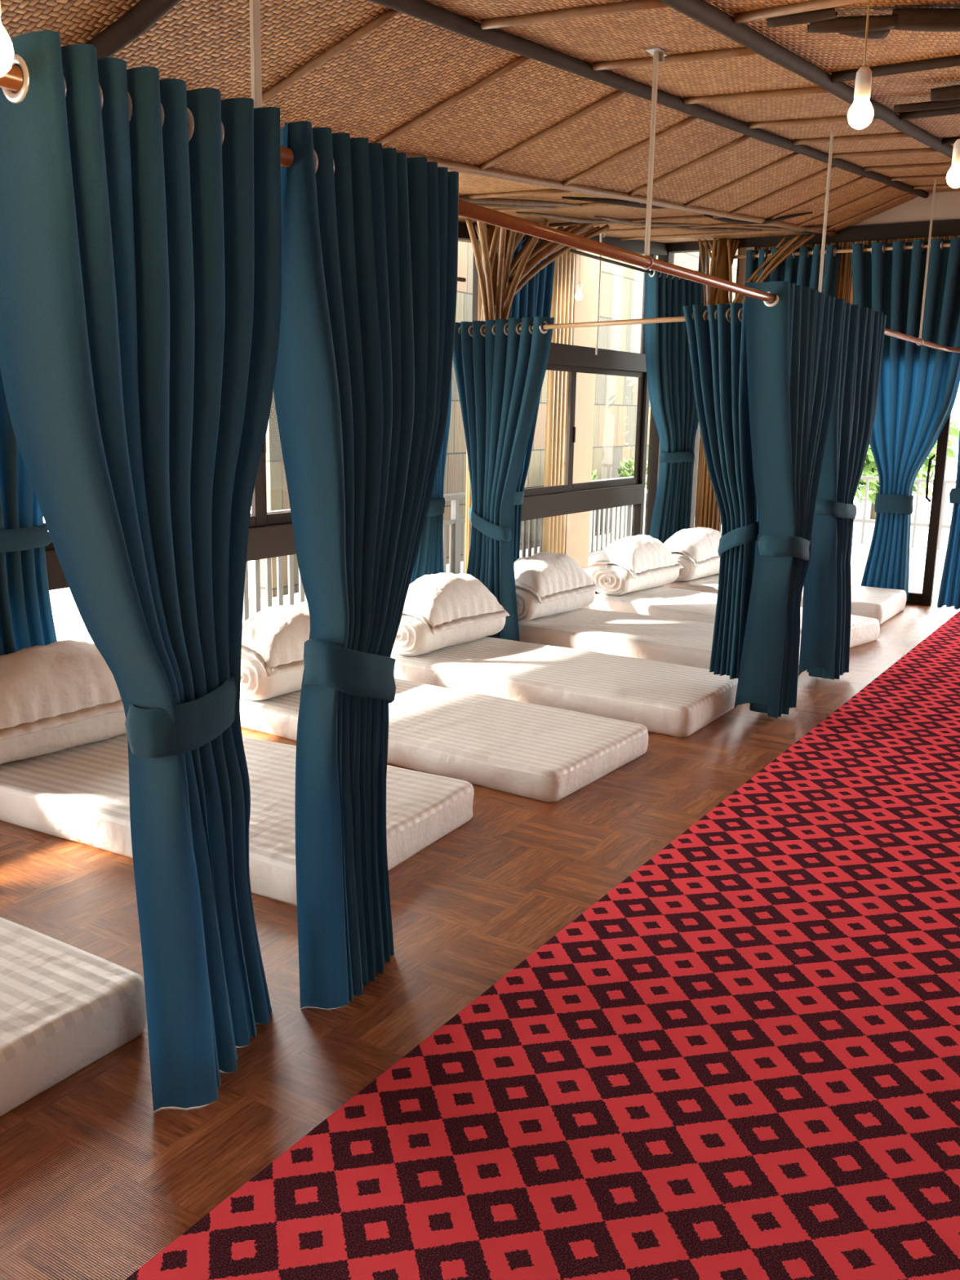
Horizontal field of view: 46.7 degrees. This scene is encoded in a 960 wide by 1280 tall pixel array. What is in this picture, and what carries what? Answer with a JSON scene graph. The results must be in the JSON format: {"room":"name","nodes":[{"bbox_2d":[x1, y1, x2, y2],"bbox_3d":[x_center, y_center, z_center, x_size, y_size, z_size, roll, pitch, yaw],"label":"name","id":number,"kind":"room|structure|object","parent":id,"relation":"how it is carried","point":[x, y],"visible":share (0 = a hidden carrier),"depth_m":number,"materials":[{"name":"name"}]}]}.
{"room":"massage spa room","nodes":[
{"label":"massage spa room","id":0,"kind":"room"},
{"bbox_2d":[0,592,959,1279],"bbox_3d":[1.917,1.029,2.885,8.700,0.120,12.500,8,14,31],"label":"floor","id":1,"kind":"structure","parent":0,"point":[96,1182],"depth_m":3.06,"materials":[{"name":"wood"}]},
{"bbox_2d":[0,916,146,1116],"bbox_3d":[-1.820,0.828,2.840,1.922,0.150,0.882,8,14,31],"label":"mattress","id":2,"kind":"object","parent":1,"relation":"on","point":[64,1007],"visible":0.98,"depth_m":2.57,"materials":[{"name":"white fabric"}]},
{"bbox_2d":[0,733,474,906],"bbox_3d":[-1.046,0.566,4.179,1.873,0.146,0.992,8,13,28],"label":"mattress","id":3,"kind":"object","parent":1,"relation":"on","point":[79,793],"visible":0.47,"depth_m":3.93,"materials":[{"name":"white fabric"}]},
{"bbox_2d":[0,710,126,764],"bbox_3d":[-1.694,0.313,4.441,0.342,0.225,0.833,10,14,35],"label":"quilt","id":4,"kind":"object","parent":3,"relation":"on","point":[107,726],"visible":0.25,"depth_m":4.30,"materials":[{"name":"white fabric"}]},
{"bbox_2d":[0,640,124,740],"bbox_3d":[-1.706,0.152,4.393,0.442,0.270,0.762,9,14,34],"label":"pillow","id":5,"kind":"object","parent":4,"relation":"on","point":[55,684],"visible":0.84,"depth_m":4.26,"materials":[{"name":"white fabric"}]},
{"bbox_2d":[240,678,648,802],"bbox_3d":[-0.256,0.385,5.159,1.921,0.129,0.889,9,14,33],"label":"mattress","id":6,"kind":"object","parent":1,"relation":"on","point":[540,753],"visible":0.61,"depth_m":4.77,"materials":[{"name":"white fabric"}]},
{"bbox_2d":[240,652,303,700],"bbox_3d":[-0.899,0.115,5.530,0.337,0.225,0.812,9,14,34],"label":"quilt","id":7,"kind":"object","parent":6,"relation":"on","point":[255,685],"visible":0.27,"depth_m":5.19,"materials":[{"name":"white fabric"}]},
{"bbox_2d":[240,601,310,676],"bbox_3d":[-0.912,-0.043,5.482,0.440,0.275,0.764,10,15,36],"label":"pillow","id":8,"kind":"object","parent":7,"relation":"on","point":[275,637],"visible":0.54,"depth_m":5.24,"materials":[{"name":"white fabric"}]},
{"bbox_2d":[464,217,609,573],"bbox_3d":[0.328,-1.396,7.372,1.436,2.736,0.507,-10,16,-42],"label":"pillar","id":9,"kind":"structure","parent":1,"relation":"on","point":[500,279],"depth_m":7.04,"materials":[{"name":"wood"}]},
{"bbox_2d":[486,225,672,275],"bbox_3d":[0.923,-2.835,8.265,0.259,0.024,3.219,10,15,36],"label":"curtain rod","id":10,"kind":"object","parent":9,"relation":"attached to","point":[488,228],"visible":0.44,"depth_m":8.34,"materials":[{"name":"metal"}]},
{"bbox_2d":[506,229,555,561],"bbox_3d":[0.282,-1.426,7.661,0.133,2.626,0.760,8,14,31],"label":"curtain","id":11,"kind":"object","parent":10,"relation":"hanging from","point":[534,299],"visible":0.16,"depth_m":7.62,"materials":[{"name":"fabric"}]},
{"bbox_2d":[644,269,703,543],"bbox_3d":[1.619,-1.776,9.464,0.632,2.626,0.144,-6,14,-32],"label":"curtain","id":12,"kind":"object","parent":10,"relation":"hanging from","point":[671,391],"visible":0.66,"depth_m":9.38,"materials":[{"name":"fabric"}]},
{"bbox_2d":[125,611,959,1279],"bbox_3d":[2.531,1.069,2.437,4.785,0.009,12.400,8,14,31],"label":"carpet","id":13,"kind":"object","parent":1,"relation":"on","point":[740,1060],"visible":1,"depth_m":2.52,"materials":[{"name":"carpet"}]},
{"bbox_2d":[391,636,737,737],"bbox_3d":[0.394,0.202,6.038,1.923,0.154,0.881,8,14,31],"label":"mattress","id":14,"kind":"object","parent":1,"relation":"on","point":[668,699],"visible":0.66,"depth_m":5.74,"materials":[{"name":"white fabric"}]},
{"bbox_2d":[391,613,505,656],"bbox_3d":[-0.205,-0.087,6.442,0.342,0.225,0.874,9,14,34],"label":"quilt","id":15,"kind":"object","parent":14,"relation":"on","point":[414,637],"visible":0.48,"depth_m":6.13,"materials":[{"name":"white fabric"}]},
{"bbox_2d":[402,572,509,635],"bbox_3d":[-0.216,-0.247,6.392,0.440,0.278,0.762,9,14,33],"label":"pillow","id":16,"kind":"object","parent":15,"relation":"on","point":[448,601],"visible":0.96,"depth_m":6.23,"materials":[{"name":"white fabric"}]},
{"bbox_2d":[471,235,657,592],"bbox_3d":[0.710,-1.742,8.644,0.105,2.907,2.770,8,14,31],"label":"window","id":17,"kind":"structure","parent":1,"relation":"on","point":[569,498],"depth_m":8.92,"materials":[{"name":"brown metal"}]},
{"bbox_2d":[644,242,674,535],"bbox_3d":[1.543,-2.012,9.941,0.100,2.938,0.360,8,14,31],"label":"pillar","id":18,"kind":"structure","parent":1,"relation":"on","point":[654,451],"depth_m":10.07,"materials":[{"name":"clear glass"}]},
{"bbox_2d":[518,607,800,669],"bbox_3d":[1.060,-0.010,7.115,1.922,0.155,0.858,8,14,31],"label":"mattress","id":19,"kind":"object","parent":1,"relation":"on","point":[677,642],"visible":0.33,"depth_m":6.94,"materials":[{"name":"white fabric"}]},
{"bbox_2d":[515,586,595,622],"bbox_3d":[0.438,-0.289,7.459,0.340,0.228,0.852,10,15,36],"label":"quilt","id":20,"kind":"object","parent":19,"relation":"on","point":[529,607],"visible":0.38,"depth_m":7.19,"materials":[{"name":"white fabric"}]},
{"bbox_2d":[514,551,599,603],"bbox_3d":[0.426,-0.448,7.411,0.440,0.270,0.763,9,14,34],"label":"pillow","id":21,"kind":"object","parent":20,"relation":"on","point":[550,576],"visible":0.88,"depth_m":7.24,"materials":[{"name":"white fabric"}]},
{"bbox_2d":[689,249,710,528],"bbox_3d":[1.906,-1.947,9.853,0.060,2.860,0.100,8,14,31],"label":"trim","id":22,"kind":"structure","parent":1,"relation":"on","point":[697,437],"depth_m":9.91,"materials":[{"name":"brown metal"}]},
{"bbox_2d":[589,585,879,648],"bbox_3d":[1.771,-0.172,7.958,0.866,0.154,1.916,-10,16,-44],"label":"mattress","id":23,"kind":"object","parent":1,"relation":"on","point":[664,602],"visible":0.44,"depth_m":7.98,"materials":[{"name":"white fabric"}]},
{"bbox_2d":[591,563,679,595],"bbox_3d":[1.204,-0.505,8.575,0.337,0.226,0.894,10,15,36],"label":"quilt","id":24,"kind":"object","parent":23,"relation":"on","point":[615,580],"visible":0.63,"depth_m":8.26,"materials":[{"name":"white fabric"}]},
{"bbox_2d":[585,534,683,578],"bbox_3d":[1.192,-0.663,8.527,0.441,0.276,0.765,10,15,36],"label":"pillow","id":25,"kind":"object","parent":24,"relation":"on","point":[643,555],"visible":1,"depth_m":8.34,"materials":[{"name":"white fabric"}]},
{"bbox_2d":[694,233,814,532],"bbox_3d":[2.219,-1.871,9.391,0.909,2.912,0.472,3,12,10],"label":"pillar","id":26,"kind":"structure","parent":1,"relation":"on","point":[707,514],"depth_m":9.27,"materials":[{"name":"wood"}]},
{"bbox_2d":[733,243,950,258],"bbox_3d":[3.785,-2.958,8.289,3.950,0.026,0.026,8,14,31],"label":"curtain rod","id":27,"kind":"object","parent":26,"relation":"attached to","point":[944,245],"visible":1,"depth_m":8.81,"materials":[{"name":"gold metal"}]},
{"bbox_2d":[744,244,841,564],"bbox_3d":[2.508,-1.819,9.335,0.771,2.796,0.144,8,14,31],"label":"curtain","id":28,"kind":"object","parent":27,"relation":"hanging from","point":[803,269],"visible":0.25,"depth_m":9.01,"materials":[{"name":"fabric"}]},
{"bbox_2d":[850,237,959,600],"bbox_3d":[3.324,-1.698,8.832,1.022,2.796,0.145,8,14,31],"label":"curtain","id":29,"kind":"object","parent":27,"relation":"hanging from","point":[918,386],"visible":0.88,"depth_m":8.73,"materials":[{"name":"fabric"}]},
{"bbox_2d":[937,428,959,609],"bbox_3d":[4.148,-1.571,8.324,1.127,2.806,0.166,8,14,31],"label":"curtain","id":30,"kind":"object","parent":27,"relation":"hanging from","point":[949,588],"visible":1,"depth_m":8.76,"materials":[{"name":"fabric"}]},
{"bbox_2d":[662,573,906,624],"bbox_3d":[2.348,-0.370,8.949,1.925,0.160,0.906,8,14,31],"label":"mattress","id":31,"kind":"object","parent":1,"relation":"on","point":[882,604],"visible":0.33,"depth_m":8.54,"materials":[{"name":"white fabric"}]},
{"bbox_2d":[671,552,719,581],"bbox_3d":[1.808,-0.641,9.256,0.345,0.226,0.816,10,15,37],"label":"quilt","id":32,"kind":"object","parent":31,"relation":"on","point":[690,571],"visible":0.37,"depth_m":8.94,"materials":[{"name":"white fabric"}]},
{"bbox_2d":[663,527,721,567],"bbox_3d":[1.794,-0.798,9.210,0.444,0.274,0.764,10,15,38],"label":"pillow","id":33,"kind":"object","parent":32,"relation":"on","point":[700,544],"visible":0.77,"depth_m":9.00,"materials":[{"name":"white fabric"}]},
{"bbox_2d":[0,0,959,243],"bbox_3d":[1.988,-1.683,2.398,8.950,1.101,12.850,8,14,31],"label":"ceiling","id":34,"kind":"structure","parent":0,"point":[408,65],"depth_m":3.84,"materials":[{"name":"brown wicker"}]},
{"bbox_2d":[0,0,13,77],"bbox_3d":[-0.641,-0.989,1.408,0.068,0.514,0.068,8,14,31],"label":"hanging bulb","id":35,"kind":"object","parent":34,"relation":"hanging from","point":[6,52],"visible":1,"depth_m":1.45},
{"bbox_2d":[86,0,181,59],"bbox_3d":[-0.840,-1.486,2.684,0.639,0.282,0.067,8,14,31],"label":"trim","id":36,"kind":"structure","parent":34,"relation":"attached to","point":[144,14],"depth_m":2.67,"materials":[{"name":"brown wood"}]},
{"bbox_2d":[248,0,262,108],"bbox_3d":[-0.442,-1.218,2.185,0.050,0.526,0.090,8,14,31],"label":"hanger","id":37,"kind":"object","parent":34,"relation":"hanging from","point":[255,5],"visible":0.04,"depth_m":2.19,"materials":[{"name":"metal"}]},
{"bbox_2d":[262,8,400,103],"bbox_3d":[-0.500,-1.658,3.226,0.640,0.260,0.030,7,13,27],"label":"trim","id":38,"kind":"structure","parent":34,"relation":"attached to","point":[390,13],"depth_m":3.17,"materials":[{"name":"brown wood"}]},
{"bbox_2d":[409,369,452,583],"bbox_3d":[-0.391,-1.059,6.648,0.140,2.296,0.760,8,14,31],"label":"curtain","id":39,"kind":"object","parent":34,"relation":"hanging from","point":[429,558],"visible":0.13,"depth_m":6.82,"materials":[{"name":"fabric"}]},
{"bbox_2d":[373,55,530,145],"bbox_3d":[-0.114,-1.836,3.811,0.640,0.260,0.032,7,13,26],"label":"trim","id":40,"kind":"structure","parent":34,"relation":"attached to","point":[521,60],"depth_m":3.78,"materials":[{"name":"brown wood"}]},
{"bbox_2d":[457,276,466,281],"bbox_3d":[-1.539,-1.711,4.631,0.024,0.164,5.401,8,14,31],"label":"curtain rod","id":41,"kind":"object","parent":34,"relation":"attached to","point":[460,279],"visible":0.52,"depth_m":6.81,"materials":[{"name":"metal"}]},
{"bbox_2d":[0,368,57,655],"bbox_3d":[-2.224,-0.455,3.824,0.160,2.196,2.121,8,14,31],"label":"curtain","id":42,"kind":"object","parent":41,"relation":"hanging from","point":[26,615],"visible":0.23,"depth_m":4.42,"materials":[{"name":"fabric"}]},
{"bbox_2d":[458,188,572,199],"bbox_3d":[-0.210,-2.222,5.602,1.403,0.050,0.029,5,12,19],"label":"trim","id":43,"kind":"structure","parent":34,"relation":"attached to","point":[550,190],"depth_m":5.46,"materials":[{"name":"brown wood"}]},
{"bbox_2d":[458,195,582,207],"bbox_3d":[0.097,-2.248,5.670,1.364,0.126,0.086,-10,16,-42],"label":"trim","id":44,"kind":"structure","parent":34,"relation":"attached to","point":[489,200],"depth_m":5.71,"materials":[{"name":"wood"}]},
{"bbox_2d":[478,89,626,170],"bbox_3d":[0.278,-2.018,4.405,0.640,0.260,0.030,7,13,27],"label":"trim","id":45,"kind":"structure","parent":34,"relation":"attached to","point":[615,95],"depth_m":4.39,"materials":[{"name":"brown wood"}]},
{"bbox_2d":[515,211,615,223],"bbox_3d":[0.563,-2.586,6.806,0.081,0.105,1.108,11,15,38],"label":"trim","id":46,"kind":"structure","parent":34,"relation":"attached to","point":[569,219],"depth_m":6.73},
{"bbox_2d":[491,202,642,212],"bbox_3d":[0.217,-2.420,6.251,1.404,0.050,0.028,5,12,19],"label":"trim","id":47,"kind":"structure","parent":34,"relation":"attached to","point":[591,204],"depth_m":6.15,"materials":[{"name":"brown wood"}]},
{"bbox_2d":[480,0,668,29],"bbox_3d":[0.268,-1.784,3.165,0.584,0.039,0.035,7,13,26],"label":"trim","id":48,"kind":"structure","parent":34,"relation":"attached to","point":[637,5],"depth_m":3.15,"materials":[{"name":"brown wood"}]},
{"bbox_2d":[561,196,666,208],"bbox_3d":[0.792,-2.358,5.986,0.107,0.093,0.975,12,16,42],"label":"trim","id":49,"kind":"structure","parent":34,"relation":"attached to","point":[609,201],"depth_m":5.84,"materials":[{"name":"brown wood"}]},
{"bbox_2d":[562,115,698,186],"bbox_3d":[0.672,-2.200,5.003,0.641,0.260,0.032,7,13,26],"label":"trim","id":50,"kind":"structure","parent":34,"relation":"attached to","point":[687,121],"depth_m":4.99,"materials":[{"name":"brown wood"}]},
{"bbox_2d":[547,214,719,226],"bbox_3d":[0.863,-2.719,7.230,1.405,0.051,0.027,5,12,19],"label":"trim","id":51,"kind":"structure","parent":34,"relation":"attached to","point":[700,216],"depth_m":7.13,"materials":[{"name":"brown wood"}]},
{"bbox_2d":[594,215,702,226],"bbox_3d":[1.070,-2.724,7.243,0.120,0.113,1.200,12,16,42],"label":"trim","id":52,"kind":"structure","parent":34,"relation":"attached to","point":[610,219],"depth_m":7.28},
{"bbox_2d":[640,46,667,270],"bbox_3d":[0.577,-1.609,3.748,0.050,0.691,0.090,8,14,31],"label":"hanger","id":53,"kind":"object","parent":34,"relation":"hanging from","point":[658,54],"visible":0.84,"depth_m":3.73,"materials":[{"name":"metal"}]},
{"bbox_2d":[0,64,959,352],"bbox_3d":[1.517,-1.491,4.841,0.520,0.038,8.739,8,14,31],"label":"curtain rod","id":54,"kind":"object","parent":53,"relation":"hanging from","point":[12,80],"visible":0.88,"depth_m":3.40,"materials":[{"name":"brown metal"}]},
{"bbox_2d":[0,30,281,1111],"bbox_3d":[-0.585,-0.007,2.278,0.281,2.059,0.734,6,13,23],"label":"curtain","id":55,"kind":"object","parent":54,"relation":"hanging from","point":[140,219],"visible":1,"depth_m":2.08,"materials":[{"name":"fabric"}]},
{"bbox_2d":[273,120,458,1008],"bbox_3d":[-0.277,-0.100,2.742,0.199,2.064,0.599,8,13,29],"label":"curtain","id":56,"kind":"object","parent":54,"relation":"hanging from","point":[362,387],"visible":1,"depth_m":2.62,"materials":[{"name":"fabric"}]},
{"bbox_2d":[471,313,742,333],"bbox_3d":[0.616,-1.727,6.084,0.026,0.026,2.540,-9,15,-40],"label":"curtain rod","id":57,"kind":"object","parent":54,"relation":"attached to","point":[669,319],"visible":0.32,"depth_m":5.95,"materials":[{"name":"brown wood"}]},
{"bbox_2d":[453,316,554,641],"bbox_3d":[0.098,-0.944,6.840,0.169,1.971,0.836,-10,16,-42],"label":"curtain","id":58,"kind":"object","parent":57,"relation":"hanging from","point":[500,373],"visible":0.89,"depth_m":6.78,"materials":[{"name":"fabric"}]},
{"bbox_2d":[682,301,759,679],"bbox_3d":[1.189,-0.737,5.593,0.154,1.826,0.507,-9,15,-40],"label":"curtain","id":59,"kind":"object","parent":57,"relation":"hanging from","point":[717,344],"visible":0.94,"depth_m":5.48,"materials":[{"name":"fabric"}]},
{"bbox_2d":[733,280,844,718],"bbox_3d":[1.523,-0.650,5.476,0.275,2.046,0.935,8,14,31],"label":"curtain","id":60,"kind":"object","parent":54,"relation":"hanging from","point":[793,340],"visible":0.98,"depth_m":5.33,"materials":[{"name":"fabric"}]},
{"bbox_2d":[798,301,886,679],"bbox_3d":[2.058,-0.817,6.305,0.245,2.036,0.973,8,14,31],"label":"curtain","id":61,"kind":"object","parent":54,"relation":"hanging from","point":[825,635],"visible":0.85,"depth_m":6.14,"materials":[{"name":"fabric"}]},
{"bbox_2d":[592,47,758,71],"bbox_3d":[0.658,-1.964,3.757,0.584,0.039,0.036,7,13,26],"label":"trim","id":62,"kind":"structure","parent":34,"relation":"attached to","point":[740,51],"depth_m":3.74,"materials":[{"name":"brown wood"}]},
{"bbox_2d":[600,222,763,233],"bbox_3d":[1.290,-2.916,7.878,1.402,0.050,0.033,5,13,19],"label":"trim","id":63,"kind":"structure","parent":34,"relation":"attached to","point":[725,224],"depth_m":7.86,"materials":[{"name":"brown wood"}]},
{"bbox_2d":[627,135,751,196],"bbox_3d":[1.043,-2.372,5.566,0.640,0.259,0.031,7,13,27],"label":"trim","id":64,"kind":"structure","parent":34,"relation":"attached to","point":[744,138],"depth_m":5.55,"materials":[{"name":"brown wood"}]},
{"bbox_2d":[619,229,787,240],"bbox_3d":[1.774,-3.140,8.610,1.402,0.050,0.030,5,13,20],"label":"trim","id":65,"kind":"structure","parent":34,"relation":"attached to","point":[769,230],"depth_m":8.63,"materials":[{"name":"brown wood"}]},
{"bbox_2d":[668,226,762,231],"bbox_3d":[1.687,-2.949,7.961,1.123,0.104,0.072,-8,15,-38],"label":"trim","id":66,"kind":"structure","parent":34,"relation":"attached to","point":[683,228],"depth_m":7.95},
{"bbox_2d":[684,151,799,207],"bbox_3d":[1.456,-2.563,6.191,0.641,0.260,0.029,7,13,26],"label":"trim","id":67,"kind":"structure","parent":34,"relation":"attached to","point":[794,154],"depth_m":6.18,"materials":[{"name":"brown wood"}]},
{"bbox_2d":[684,86,830,104],"bbox_3d":[1.098,-2.168,4.423,0.584,0.038,0.038,7,13,25],"label":"trim","id":68,"kind":"structure","parent":34,"relation":"attached to","point":[814,90],"depth_m":4.41,"materials":[{"name":"brown wood"}]},
{"bbox_2d":[703,212,813,224],"bbox_3d":[1.818,-2.816,7.363,1.294,0.189,0.111,-10,16,-44],"label":"trim","id":69,"kind":"structure","parent":34,"relation":"attached to","point":[784,217],"depth_m":7.41,"materials":[{"name":"brown wood"}]},
{"bbox_2d":[729,165,835,215],"bbox_3d":[1.841,-2.741,6.775,0.640,0.260,0.029,7,13,27],"label":"trim","id":70,"kind":"structure","parent":34,"relation":"attached to","point":[820,172],"depth_m":6.77,"materials":[{"name":"brown wood"}]},
{"bbox_2d":[766,7,837,27],"bbox_3d":[0.919,-1.772,3.177,0.192,0.022,0.053,8,14,31],"label":"blade","id":71,"kind":"object","parent":34,"relation":"attached to","point":[815,15],"visible":1,"depth_m":3.16,"materials":[{"name":"wood"}]},
{"bbox_2d":[733,0,874,23],"bbox_3d":[1.928,-1.640,2.532,2.781,0.033,0.036,8,14,30],"label":"trim","id":72,"kind":"structure","parent":34,"relation":"attached to","point":[813,5],"depth_m":3.14,"materials":[{"name":"brown wood"}]},
{"bbox_2d":[749,115,879,128],"bbox_3d":[1.521,-2.363,5.065,0.584,0.038,0.036,7,13,25],"label":"trim","id":73,"kind":"structure","parent":34,"relation":"attached to","point":[838,118],"depth_m":5.08,"materials":[{"name":"brown wood"}]},
{"bbox_2d":[767,176,866,219],"bbox_3d":[2.217,-2.915,7.345,0.640,0.260,0.032,7,13,27],"label":"trim","id":74,"kind":"structure","parent":34,"relation":"attached to","point":[861,178],"depth_m":7.34,"materials":[{"name":"brown wood"}]},
{"bbox_2d":[817,129,834,292],"bbox_3d":[1.694,-2.038,5.464,0.050,0.873,0.020,8,14,31],"label":"hanger","id":75,"kind":"object","parent":34,"relation":"hanging from","point":[832,132],"visible":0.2,"depth_m":5.44,"materials":[{"name":"metal"}]},
{"bbox_2d":[797,185,891,226],"bbox_3d":[2.590,-3.087,7.911,0.640,0.260,0.031,7,13,28],"label":"trim","id":76,"kind":"structure","parent":34,"relation":"attached to","point":[886,187],"depth_m":7.89,"materials":[{"name":"brown wood"}]},
{"bbox_2d":[807,14,897,32],"bbox_3d":[1.079,-1.785,3.234,0.242,0.034,0.070,3,12,7],"label":"blade","id":77,"kind":"object","parent":34,"relation":"attached to","point":[882,22],"visible":0.94,"depth_m":3.21,"materials":[{"name":"wood"}]},
{"bbox_2d":[793,132,911,145],"bbox_3d":[1.881,-2.530,5.610,0.584,0.039,0.037,7,13,26],"label":"trim","id":78,"kind":"structure","parent":34,"relation":"attached to","point":[891,135],"depth_m":5.60,"materials":[{"name":"brown wood"}]},
{"bbox_2d":[847,0,873,128],"bbox_3d":[1.041,-1.572,3.004,0.068,0.359,0.068,8,14,31],"label":"hanging bulb","id":79,"kind":"object","parent":34,"relation":"hanging from","point":[860,113],"visible":1,"depth_m":3.00,"materials":[{"name":"glass"}]},
{"bbox_2d":[853,66,871,98],"bbox_3d":[1.039,-1.512,3.017,0.042,0.078,0.043,8,14,31],"label":"socket","id":80,"kind":"object","parent":79,"relation":"attached to","point":[863,82],"depth_m":3.00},
{"bbox_2d":[831,147,940,158],"bbox_3d":[2.244,-2.698,6.160,0.585,0.038,0.037,7,13,25],"label":"trim","id":81,"kind":"structure","parent":34,"relation":"attached to","point":[927,150],"depth_m":6.15,"materials":[{"name":"brown wood"}]},
{"bbox_2d":[831,54,959,82],"bbox_3d":[2.476,-1.890,3.364,2.781,0.042,0.048,8,14,30],"label":"trim","id":82,"kind":"structure","parent":34,"relation":"attached to","point":[952,60],"depth_m":3.92,"materials":[{"name":"brown wood"}]},
{"bbox_2d":[864,162,951,171],"bbox_3d":[2.646,-2.884,6.771,0.584,0.039,0.038,7,13,26],"label":"trim","id":83,"kind":"structure","parent":34,"relation":"attached to","point":[940,164],"depth_m":6.78,"materials":[{"name":"brown wood"}]},
{"bbox_2d":[892,8,959,31],"bbox_3d":[1.354,-1.797,3.235,0.344,0.051,0.100,0,12,-3],"label":"blade","id":84,"kind":"object","parent":34,"relation":"attached to","point":[928,20],"visible":0.94,"depth_m":3.20,"materials":[{"name":"wood"}]},
{"bbox_2d":[916,178,936,345],"bbox_3d":[3.010,-2.542,7.483,0.050,1.087,0.020,8,14,31],"label":"hanger","id":85,"kind":"object","parent":34,"relation":"hanging from","point":[935,180],"visible":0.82,"depth_m":7.47,"materials":[{"name":"metal"}]},
{"bbox_2d":[893,98,959,111],"bbox_3d":[1.861,-2.192,4.562,0.308,0.032,0.055,5,12,18],"label":"blade","id":86,"kind":"object","parent":34,"relation":"attached to","point":[953,103],"visible":0.98,"depth_m":4.55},
{"bbox_2d":[899,106,959,119],"bbox_3d":[3.055,-2.159,4.242,2.781,0.038,0.042,8,14,30],"label":"trim","id":87,"kind":"structure","parent":34,"relation":"attached to","point":[953,110],"depth_m":4.87,"materials":[{"name":"brown wood"}]},
{"bbox_2d":[930,84,959,101],"bbox_3d":[1.839,-2.110,4.296,0.181,0.043,0.090,7,13,25],"label":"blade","id":88,"kind":"object","parent":34,"relation":"attached to","point":[950,92],"visible":1,"depth_m":4.29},
{"bbox_2d":[946,138,959,187],"bbox_3d":[1.629,-1.760,3.753,0.068,0.443,0.068,8,14,31],"label":"hanging bulb","id":89,"kind":"object","parent":34,"relation":"hanging from","point":[953,177],"visible":1,"depth_m":3.77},
{"bbox_2d":[735,235,959,304],"bbox_3d":[5.592,-2.398,7.417,8.050,0.840,0.060,8,14,31],"label":"wall","id":90,"kind":"structure","parent":0,"point":[844,290],"depth_m":8.97,"materials":[{"name":"brown wood"}]},
{"bbox_2d":[396,151,837,235],"bbox_3d":[0.428,-2.134,5.247,0.047,0.824,9.055,8,14,31],"label":"trim","id":91,"kind":"structure","parent":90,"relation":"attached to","point":[451,166],"depth_m":5.40,"materials":[{"name":"brown wood"}]},
{"bbox_2d":[367,0,928,198],"bbox_3d":[0.996,-2.286,4.846,0.059,0.835,9.058,8,14,31],"label":"ceiling beam","id":92,"kind":"structure","parent":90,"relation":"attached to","point":[422,10],"depth_m":3.92,"materials":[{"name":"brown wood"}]},
{"bbox_2d":[657,0,953,158],"bbox_3d":[1.544,-2.184,4.509,0.062,0.837,9.052,8,14,31],"label":"ceiling beam","id":93,"kind":"structure","parent":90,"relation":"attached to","point":[700,11],"depth_m":3.66,"materials":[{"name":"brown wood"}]},
{"bbox_2d":[666,218,959,253],"bbox_3d":[5.271,-2.906,7.494,8.800,0.110,0.110,8,14,31],"label":"beam","id":94,"kind":"structure","parent":90,"relation":"attached to","point":[946,227],"depth_m":8.81,"materials":[{"name":"brown metal"}]},
{"bbox_2d":[852,191,959,226],"bbox_3d":[5.282,-3.099,7.467,8.800,0.280,0.080,8,14,31],"label":"wall","id":95,"kind":"structure","parent":90,"relation":"attached to","point":[947,204],"depth_m":8.58,"materials":[{"name":"beige paint"}]},
{"bbox_2d":[906,411,951,605],"bbox_3d":[3.289,-1.319,9.031,0.890,2.020,0.111,8,14,31],"label":"door","id":96,"kind":"structure","parent":90,"relation":"in","point":[925,598],"depth_m":8.88,"materials":[{"name":"brown metal"}]},
{"bbox_3d":[-2.874,-0.393,3.218,0.140,2.345,3.000,8,14,31],"label":"wall","id":97,"kind":"structure","parent":0,"visible":0},
{"bbox_2d":[44,435,296,590],"bbox_3d":[-1.153,-1.038,5.781,0.105,2.627,3.300,8,14,31],"label":"window","id":98,"kind":"structure","parent":97,"relation":"in","point":[270,535],"depth_m":5.83,"materials":[{"name":"brown metal"}]},
{"label":"outside","id":99,"kind":"structure","parent":0,"visible":0},
{"bbox_2d":[259,241,737,598],"bbox_3d":[1.274,-3.537,13.401,0.150,4.700,11.250,8,14,31],"label":"wall","id":100,"kind":"structure","parent":99,"point":[621,288],"depth_m":13.54,"materials":[{"name":"paint"}]},
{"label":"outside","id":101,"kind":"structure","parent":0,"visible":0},
{"bbox_2d":[56,506,954,643],"bbox_3d":[3.579,0.428,6.217,12.300,0.160,26.000,8,14,31],"label":"floor","id":102,"kind":"structure","parent":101,"point":[860,552],"depth_m":12.27,"materials":[{"name":"concrete"}]},
{"bbox_2d":[243,474,647,622],"bbox_3d":[0.259,-0.963,10.201,0.060,0.850,8.920,8,14,31],"label":"terrace railing","id":103,"kind":"object","parent":102,"relation":"on","point":[455,535],"visible":0.1,"depth_m":9.43,"materials":[{"name":"metal"}]},
{"bbox_2d":[542,248,599,568],"bbox_3d":[0.782,-2.182,10.581,0.286,3.100,0.936,8,14,31],"label":"column","id":104,"kind":"structure","parent":102,"relation":"on","point":[568,534],"depth_m":10.43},
{"bbox_2d":[697,470,955,550],"bbox_3d":[5.551,-1.452,13.016,7.500,0.820,0.040,8,14,31],"label":"terrace railing","id":105,"kind":"object","parent":102,"relation":"on","point":[864,521],"visible":0.22,"depth_m":13.23,"materials":[{"name":"metal"}]},
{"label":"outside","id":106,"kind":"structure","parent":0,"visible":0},
{"bbox_2d":[854,414,959,519],"bbox_3d":[5.971,-2.204,16.741,2.239,3.117,1.845,0,12,-4],"label":"tree","id":107,"kind":"object","parent":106,"point":[869,468],"visible":0.12,"depth_m":16.29,"materials":[{"name":"green plant"}]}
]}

